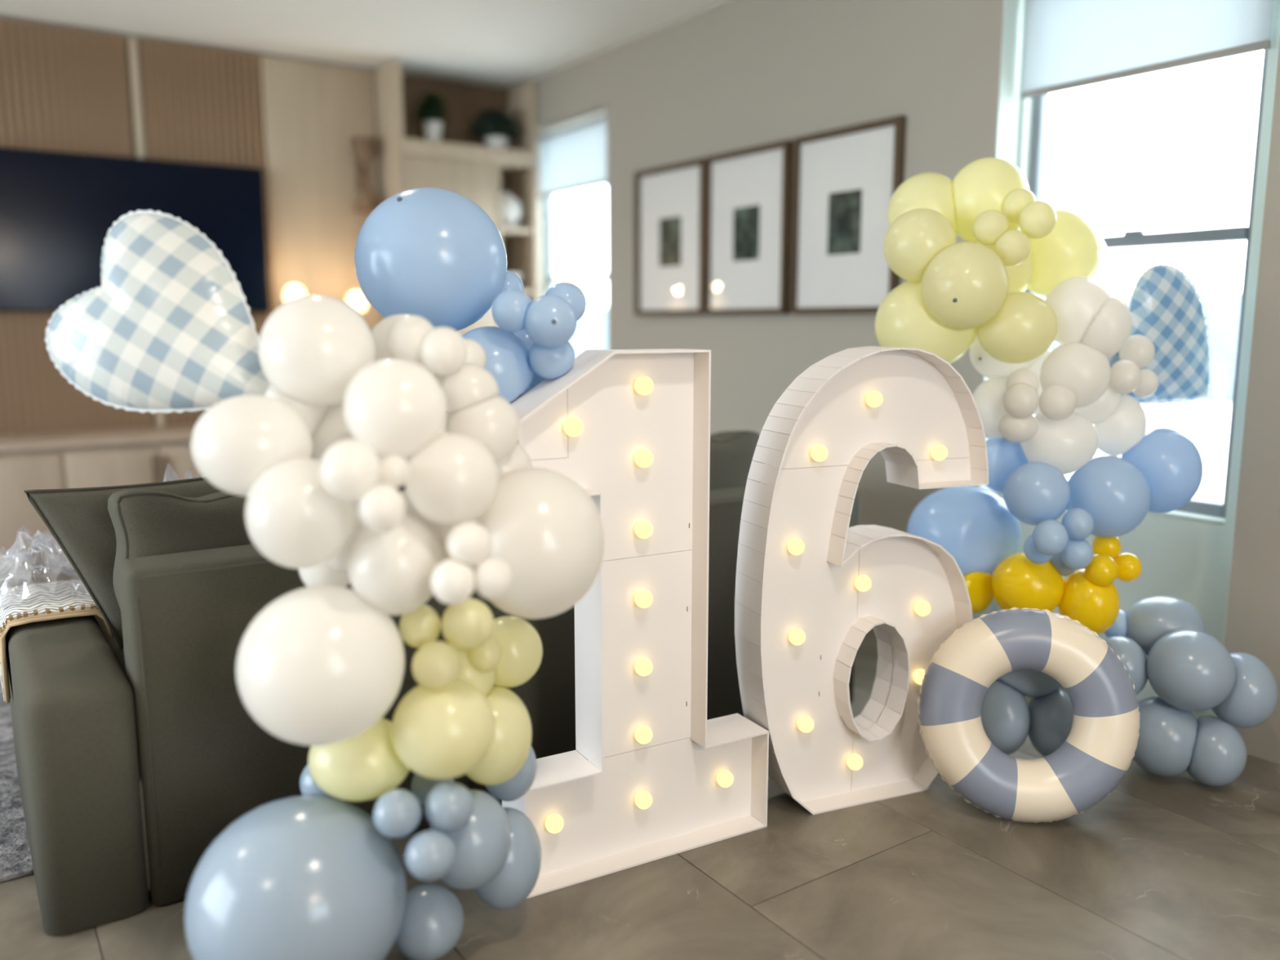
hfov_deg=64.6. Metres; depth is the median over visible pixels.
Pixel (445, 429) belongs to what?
balloon
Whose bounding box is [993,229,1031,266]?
balloon
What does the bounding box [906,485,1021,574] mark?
balloon
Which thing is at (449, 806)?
balloon
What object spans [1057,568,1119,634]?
balloon
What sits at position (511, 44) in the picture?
ceiling
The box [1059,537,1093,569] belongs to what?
balloon
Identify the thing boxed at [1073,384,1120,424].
balloon
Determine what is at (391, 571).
balloon
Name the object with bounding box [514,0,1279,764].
wall
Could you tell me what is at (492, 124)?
potted plant
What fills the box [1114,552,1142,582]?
balloon
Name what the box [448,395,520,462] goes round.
balloon
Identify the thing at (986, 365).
balloon
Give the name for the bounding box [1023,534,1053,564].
balloon
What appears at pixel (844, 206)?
photo
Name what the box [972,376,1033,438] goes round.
balloon
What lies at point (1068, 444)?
balloon
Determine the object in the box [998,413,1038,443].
balloon
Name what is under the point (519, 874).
balloon
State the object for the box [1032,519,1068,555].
balloon
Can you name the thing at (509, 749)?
balloon
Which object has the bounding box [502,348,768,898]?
marquee number one
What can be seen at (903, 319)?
balloon
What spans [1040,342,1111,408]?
balloon
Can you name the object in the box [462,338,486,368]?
balloon
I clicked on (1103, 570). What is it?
balloon
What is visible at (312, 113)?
wall panel
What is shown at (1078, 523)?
balloon
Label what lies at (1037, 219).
balloon
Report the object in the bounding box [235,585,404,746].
balloon
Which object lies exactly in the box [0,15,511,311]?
wall
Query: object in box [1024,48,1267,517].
window
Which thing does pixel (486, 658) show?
balloon
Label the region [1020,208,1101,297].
balloon
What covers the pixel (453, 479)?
balloon
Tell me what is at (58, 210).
television
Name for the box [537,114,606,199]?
roller shade
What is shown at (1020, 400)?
balloon
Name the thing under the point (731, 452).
cushion
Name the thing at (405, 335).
balloon
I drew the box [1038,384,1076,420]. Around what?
balloon
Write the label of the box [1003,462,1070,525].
balloon
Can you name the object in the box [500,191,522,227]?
round vase
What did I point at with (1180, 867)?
floor
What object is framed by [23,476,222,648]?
throw pillow
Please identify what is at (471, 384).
balloon
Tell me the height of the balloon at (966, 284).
0.235 m
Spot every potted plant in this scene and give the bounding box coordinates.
[410,90,453,141]
[468,109,524,148]
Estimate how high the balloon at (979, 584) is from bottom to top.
0.124 m
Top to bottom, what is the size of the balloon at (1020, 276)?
0.205 m
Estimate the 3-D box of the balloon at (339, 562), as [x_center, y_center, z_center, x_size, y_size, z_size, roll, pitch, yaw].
[-0.568,0.106,1.970,0.151,0.153,0.152,-6,11,-34]
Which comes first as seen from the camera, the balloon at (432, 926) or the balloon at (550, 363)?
the balloon at (432, 926)
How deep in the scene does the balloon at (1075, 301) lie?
2.76 m
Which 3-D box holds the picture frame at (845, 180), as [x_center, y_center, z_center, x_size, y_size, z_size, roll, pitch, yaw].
[0.832,-1.054,4.137,0.034,0.740,0.592,-6,11,-34]
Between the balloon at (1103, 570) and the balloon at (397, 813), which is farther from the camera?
the balloon at (1103, 570)
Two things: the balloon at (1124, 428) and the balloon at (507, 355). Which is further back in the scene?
the balloon at (1124, 428)
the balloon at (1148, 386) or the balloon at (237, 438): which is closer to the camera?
the balloon at (237, 438)
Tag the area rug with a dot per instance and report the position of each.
(15, 859)
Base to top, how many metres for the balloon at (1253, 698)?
0.205 m
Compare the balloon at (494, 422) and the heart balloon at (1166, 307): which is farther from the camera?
the heart balloon at (1166, 307)
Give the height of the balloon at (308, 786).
0.103 m
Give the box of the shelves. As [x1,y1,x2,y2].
[373,59,540,413]
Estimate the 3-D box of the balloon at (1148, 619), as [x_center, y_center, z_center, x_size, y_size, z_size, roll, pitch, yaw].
[1.511,0.425,2.920,0.212,0.182,0.202,2,9,14]
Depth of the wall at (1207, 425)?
6.86 m
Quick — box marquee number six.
[734,346,988,814]
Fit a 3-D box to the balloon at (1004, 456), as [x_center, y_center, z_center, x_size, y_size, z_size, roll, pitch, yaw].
[1.049,-0.050,2.968,0.159,0.167,0.117,-4,10,-23]
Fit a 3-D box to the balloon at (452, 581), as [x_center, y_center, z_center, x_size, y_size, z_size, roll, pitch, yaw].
[-0.323,0.176,1.751,0.077,0.079,0.078,7,11,37]
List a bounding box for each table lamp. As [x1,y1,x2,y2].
[283,284,306,302]
[346,291,368,312]
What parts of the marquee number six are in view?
bulb, bulb, bulb, panel, bulb, bulb, bulb, panel, bulb, panel, bulb, bulb, bulb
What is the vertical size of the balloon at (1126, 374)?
0.096 m
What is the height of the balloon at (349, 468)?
0.102 m
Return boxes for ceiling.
[0,0,728,88]
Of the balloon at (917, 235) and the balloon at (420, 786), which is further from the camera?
the balloon at (917, 235)
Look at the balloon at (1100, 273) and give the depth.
2.99 m
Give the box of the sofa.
[5,485,860,935]
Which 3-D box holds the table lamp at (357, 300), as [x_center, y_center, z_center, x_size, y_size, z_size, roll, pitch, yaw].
[-1.599,-0.703,5.771,0.140,0.725,0.140,-6,11,-34]
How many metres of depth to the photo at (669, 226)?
5.13 m
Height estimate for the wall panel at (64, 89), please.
2.000 m
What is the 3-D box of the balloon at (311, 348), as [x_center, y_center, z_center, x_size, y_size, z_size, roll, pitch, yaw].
[-0.611,-0.245,1.920,0.211,0.209,0.211,-6,11,-34]
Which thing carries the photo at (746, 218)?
attached to the picture frame at (748, 192)
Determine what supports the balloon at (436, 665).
on the balloon at (444, 734)
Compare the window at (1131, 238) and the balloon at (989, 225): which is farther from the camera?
the window at (1131, 238)
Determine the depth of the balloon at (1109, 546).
2.83 m
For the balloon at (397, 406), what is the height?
0.176 m
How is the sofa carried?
on the floor
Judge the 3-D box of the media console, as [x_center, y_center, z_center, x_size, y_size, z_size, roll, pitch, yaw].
[-2.954,0.153,4.943,3.800,0.712,0.499,-6,11,-34]
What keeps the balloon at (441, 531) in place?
attached to the balloon at (540, 522)
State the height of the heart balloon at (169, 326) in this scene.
0.402 m
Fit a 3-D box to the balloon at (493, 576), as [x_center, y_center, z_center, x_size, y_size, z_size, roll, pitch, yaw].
[-0.255,0.172,1.760,0.070,0.074,0.070,7,11,38]
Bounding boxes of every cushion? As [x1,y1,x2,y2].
[107,483,405,659]
[709,430,760,490]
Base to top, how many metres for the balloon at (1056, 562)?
0.084 m
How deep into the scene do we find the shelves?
6.04 m
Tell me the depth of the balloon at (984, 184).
2.83 m
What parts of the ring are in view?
vinyl panel, vinyl panel, vinyl panel, vinyl panel, vinyl panel, vinyl panel, vinyl panel, vinyl panel, vinyl panel, vinyl panel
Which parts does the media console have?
door, door, handle, handle, door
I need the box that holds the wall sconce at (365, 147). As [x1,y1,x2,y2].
[351,136,377,212]
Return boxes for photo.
[659,216,680,266]
[733,204,759,261]
[826,188,862,255]
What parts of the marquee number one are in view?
panel, bulb, bulb, panel, panel, bulb, bulb, bulb, bulb, bulb, bulb, bulb, panel, bulb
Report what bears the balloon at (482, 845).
attached to the balloon at (519, 874)
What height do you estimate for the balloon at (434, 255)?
0.326 m
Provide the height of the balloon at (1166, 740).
0.220 m
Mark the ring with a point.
(1099, 749)
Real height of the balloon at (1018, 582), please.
0.187 m
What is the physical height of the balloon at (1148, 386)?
0.081 m
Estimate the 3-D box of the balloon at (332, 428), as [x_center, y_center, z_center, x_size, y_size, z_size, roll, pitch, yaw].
[-0.549,-0.073,2.000,0.196,0.201,0.197,-6,11,-34]
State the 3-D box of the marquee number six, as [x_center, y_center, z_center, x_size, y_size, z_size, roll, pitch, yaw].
[0.589,0.256,2.678,0.690,1.207,0.137,-4,10,-23]
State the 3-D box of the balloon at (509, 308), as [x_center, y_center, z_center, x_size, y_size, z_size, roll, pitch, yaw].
[-0.272,-0.361,2.161,0.088,0.090,0.091,4,10,24]
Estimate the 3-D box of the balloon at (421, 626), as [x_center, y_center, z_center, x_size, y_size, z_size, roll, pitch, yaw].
[-0.420,0.278,1.932,0.078,0.083,0.083,-6,11,-34]
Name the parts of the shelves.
cabinet door, cabinet door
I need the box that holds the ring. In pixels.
[917,607,1140,822]
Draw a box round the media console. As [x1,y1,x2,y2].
[0,425,312,589]
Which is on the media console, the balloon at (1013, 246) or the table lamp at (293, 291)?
the table lamp at (293, 291)
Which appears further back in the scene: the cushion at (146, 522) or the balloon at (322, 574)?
the cushion at (146, 522)
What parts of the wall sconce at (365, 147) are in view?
stem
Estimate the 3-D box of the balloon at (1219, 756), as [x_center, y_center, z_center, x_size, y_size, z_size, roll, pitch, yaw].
[1.585,0.746,2.787,0.143,0.191,0.177,3,10,21]
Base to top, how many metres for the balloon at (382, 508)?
0.082 m
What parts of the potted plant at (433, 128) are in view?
pot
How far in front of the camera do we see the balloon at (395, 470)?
1.71 m
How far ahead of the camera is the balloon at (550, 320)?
2.11 m
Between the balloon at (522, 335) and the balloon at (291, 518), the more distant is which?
the balloon at (522, 335)
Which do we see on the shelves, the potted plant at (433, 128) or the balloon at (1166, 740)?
the potted plant at (433, 128)
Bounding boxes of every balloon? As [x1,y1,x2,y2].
[44,209,271,413]
[184,795,407,959]
[190,394,312,496]
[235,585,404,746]
[244,457,355,568]
[257,294,375,406]
[263,384,328,435]
[297,562,350,587]
[299,764,345,800]
[307,717,409,801]
[311,401,384,484]
[320,440,380,500]
[324,497,365,573]
[343,358,446,457]
[347,514,442,615]
[354,186,506,331]
[359,484,405,532]
[370,314,434,375]
[373,788,421,838]
[379,454,410,487]
[386,315,434,364]
[391,679,495,779]
[394,883,463,959]
[399,604,440,648]
[400,489,457,561]
[403,409,452,462]
[404,433,498,525]
[404,829,455,880]
[410,773,454,804]
[411,640,461,690]
[419,326,466,375]
[424,782,473,831]
[429,789,511,889]
[430,559,474,604]
[440,598,493,649]
[441,364,499,413]
[446,326,533,406]
[446,521,490,565]
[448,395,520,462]
[449,644,495,695]
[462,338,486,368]
[465,685,532,785]
[467,636,502,672]
[468,466,604,619]
[474,557,513,599]
[474,807,542,909]
[484,745,537,801]
[490,615,542,687]
[491,289,532,332]
[496,443,532,478]
[501,271,524,292]
[511,328,533,351]
[520,371,545,395]
[524,294,577,347]
[528,341,574,379]
[545,281,586,320]
[875,280,976,364]
[883,208,956,281]
[887,172,958,236]
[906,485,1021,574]
[920,241,1008,329]
[952,157,1029,241]
[963,571,994,613]
[968,334,1030,378]
[972,239,1033,293]
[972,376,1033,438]
[973,209,1008,245]
[976,291,1057,363]
[981,680,1030,755]
[986,437,1028,493]
[991,552,1064,612]
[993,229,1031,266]
[996,669,1061,697]
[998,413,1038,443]
[1002,188,1036,223]
[1003,382,1039,417]
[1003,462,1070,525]
[1006,368,1038,391]
[1018,200,1057,238]
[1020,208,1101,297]
[1020,412,1098,475]
[1023,349,1052,415]
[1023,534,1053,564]
[1027,688,1073,756]
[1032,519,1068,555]
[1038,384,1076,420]
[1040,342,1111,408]
[1044,275,1111,344]
[1049,553,1076,576]
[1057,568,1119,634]
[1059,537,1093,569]
[1061,507,1093,540]
[1066,455,1151,537]
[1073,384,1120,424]
[1080,293,1132,356]
[1084,554,1118,586]
[1091,236,1108,281]
[1092,536,1120,559]
[1093,394,1146,456]
[1103,608,1126,637]
[1104,635,1147,694]
[1106,263,1210,404]
[1109,359,1141,394]
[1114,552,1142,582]
[1119,334,1155,368]
[1120,426,1203,512]
[1124,595,1205,656]
[1132,696,1198,777]
[1133,368,1158,397]
[1146,629,1235,711]
[1186,715,1246,786]
[1211,652,1278,728]
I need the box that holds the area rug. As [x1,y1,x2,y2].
[0,680,34,882]
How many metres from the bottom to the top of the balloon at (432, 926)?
0.144 m
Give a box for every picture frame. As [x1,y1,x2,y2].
[634,157,705,315]
[703,139,792,315]
[789,115,906,314]
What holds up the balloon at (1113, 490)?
on the balloon at (1109, 546)
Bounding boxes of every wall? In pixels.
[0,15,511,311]
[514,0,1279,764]
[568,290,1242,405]
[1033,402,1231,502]
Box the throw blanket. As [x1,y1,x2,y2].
[0,579,113,702]
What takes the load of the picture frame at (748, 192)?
attached to the wall at (731, 75)
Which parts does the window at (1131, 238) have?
meeting rail, frame rail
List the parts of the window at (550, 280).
meeting rail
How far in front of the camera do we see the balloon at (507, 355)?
2.19 m
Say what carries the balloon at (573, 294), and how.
attached to the balloon at (550, 320)
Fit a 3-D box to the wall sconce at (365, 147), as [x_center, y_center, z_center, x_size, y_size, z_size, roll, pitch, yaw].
[-1.573,-1.748,5.811,0.150,0.400,0.164,-6,11,-34]
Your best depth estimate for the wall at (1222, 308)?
7.71 m
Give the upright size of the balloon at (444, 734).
0.185 m
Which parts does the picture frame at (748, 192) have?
frame, frame, frame, frame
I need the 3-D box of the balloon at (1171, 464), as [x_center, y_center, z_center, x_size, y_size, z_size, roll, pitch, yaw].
[1.496,-0.030,2.926,0.219,0.246,0.239,-6,11,-34]
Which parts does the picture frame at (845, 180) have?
frame, frame, frame, frame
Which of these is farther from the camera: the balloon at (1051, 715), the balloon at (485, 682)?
the balloon at (1051, 715)
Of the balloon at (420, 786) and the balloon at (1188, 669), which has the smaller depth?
the balloon at (420, 786)
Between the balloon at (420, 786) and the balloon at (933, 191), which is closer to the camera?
the balloon at (420, 786)
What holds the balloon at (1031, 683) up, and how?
on the balloon at (1051, 715)
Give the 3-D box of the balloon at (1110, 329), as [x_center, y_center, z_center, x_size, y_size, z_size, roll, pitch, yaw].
[1.285,-0.425,2.789,0.151,0.171,0.131,-6,11,-34]
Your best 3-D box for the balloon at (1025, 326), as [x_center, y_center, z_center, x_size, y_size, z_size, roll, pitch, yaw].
[1.049,-0.424,2.820,0.212,0.198,0.209,-6,11,-34]
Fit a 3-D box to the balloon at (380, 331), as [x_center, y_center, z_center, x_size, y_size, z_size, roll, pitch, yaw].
[-0.481,-0.261,2.061,0.150,0.152,0.150,-6,11,-34]
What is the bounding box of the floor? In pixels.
[0,629,1279,959]
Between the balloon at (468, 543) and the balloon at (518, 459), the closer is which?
the balloon at (468, 543)
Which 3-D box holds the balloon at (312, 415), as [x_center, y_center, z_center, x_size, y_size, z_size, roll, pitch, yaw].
[-0.661,-0.133,1.951,0.124,0.117,0.126,-6,11,-34]
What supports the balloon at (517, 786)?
attached to the balloon at (519, 874)
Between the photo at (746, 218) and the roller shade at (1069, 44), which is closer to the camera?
the roller shade at (1069, 44)
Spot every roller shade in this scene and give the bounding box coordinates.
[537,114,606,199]
[1021,0,1274,99]
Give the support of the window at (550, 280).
in the wall at (731, 75)
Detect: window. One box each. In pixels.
[544,195,607,292]
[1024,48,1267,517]
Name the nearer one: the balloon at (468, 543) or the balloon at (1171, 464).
the balloon at (468, 543)
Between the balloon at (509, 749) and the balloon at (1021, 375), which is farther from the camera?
the balloon at (1021, 375)
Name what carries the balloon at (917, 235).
on the balloon at (903, 319)
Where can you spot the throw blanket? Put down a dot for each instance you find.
(55, 600)
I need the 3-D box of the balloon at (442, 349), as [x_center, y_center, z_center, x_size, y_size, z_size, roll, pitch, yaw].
[-0.367,-0.242,1.899,0.085,0.090,0.089,6,11,34]
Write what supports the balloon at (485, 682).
on the balloon at (509, 749)
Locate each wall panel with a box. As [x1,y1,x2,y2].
[0,17,272,435]
[259,54,382,331]
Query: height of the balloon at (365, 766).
0.159 m
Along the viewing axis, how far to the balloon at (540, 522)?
1.86 m
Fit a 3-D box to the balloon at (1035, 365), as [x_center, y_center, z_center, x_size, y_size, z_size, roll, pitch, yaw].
[1.148,-0.290,2.981,0.187,0.194,0.133,-4,10,-23]
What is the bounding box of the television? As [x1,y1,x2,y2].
[0,146,271,312]
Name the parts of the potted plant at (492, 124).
pot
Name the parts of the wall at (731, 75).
window sill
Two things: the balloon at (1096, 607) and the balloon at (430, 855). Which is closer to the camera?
the balloon at (430, 855)
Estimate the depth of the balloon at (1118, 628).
2.91 m
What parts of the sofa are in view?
arm, backrest, arm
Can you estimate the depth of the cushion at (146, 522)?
2.33 m
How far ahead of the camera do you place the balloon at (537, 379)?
2.31 m
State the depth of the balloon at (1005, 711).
2.76 m
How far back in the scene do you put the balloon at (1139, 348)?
2.83 m
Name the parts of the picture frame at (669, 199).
frame, frame, frame, frame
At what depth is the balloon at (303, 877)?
1.78 m
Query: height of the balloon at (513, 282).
0.093 m
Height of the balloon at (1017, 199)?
0.096 m
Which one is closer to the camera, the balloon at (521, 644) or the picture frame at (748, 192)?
the balloon at (521, 644)
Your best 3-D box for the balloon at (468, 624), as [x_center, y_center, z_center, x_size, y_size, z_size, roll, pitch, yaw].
[-0.324,0.270,1.901,0.098,0.097,0.102,-6,11,-34]
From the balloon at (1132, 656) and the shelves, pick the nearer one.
the balloon at (1132, 656)
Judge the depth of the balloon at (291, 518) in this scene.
1.75 m
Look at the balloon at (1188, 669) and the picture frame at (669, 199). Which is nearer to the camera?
the balloon at (1188, 669)

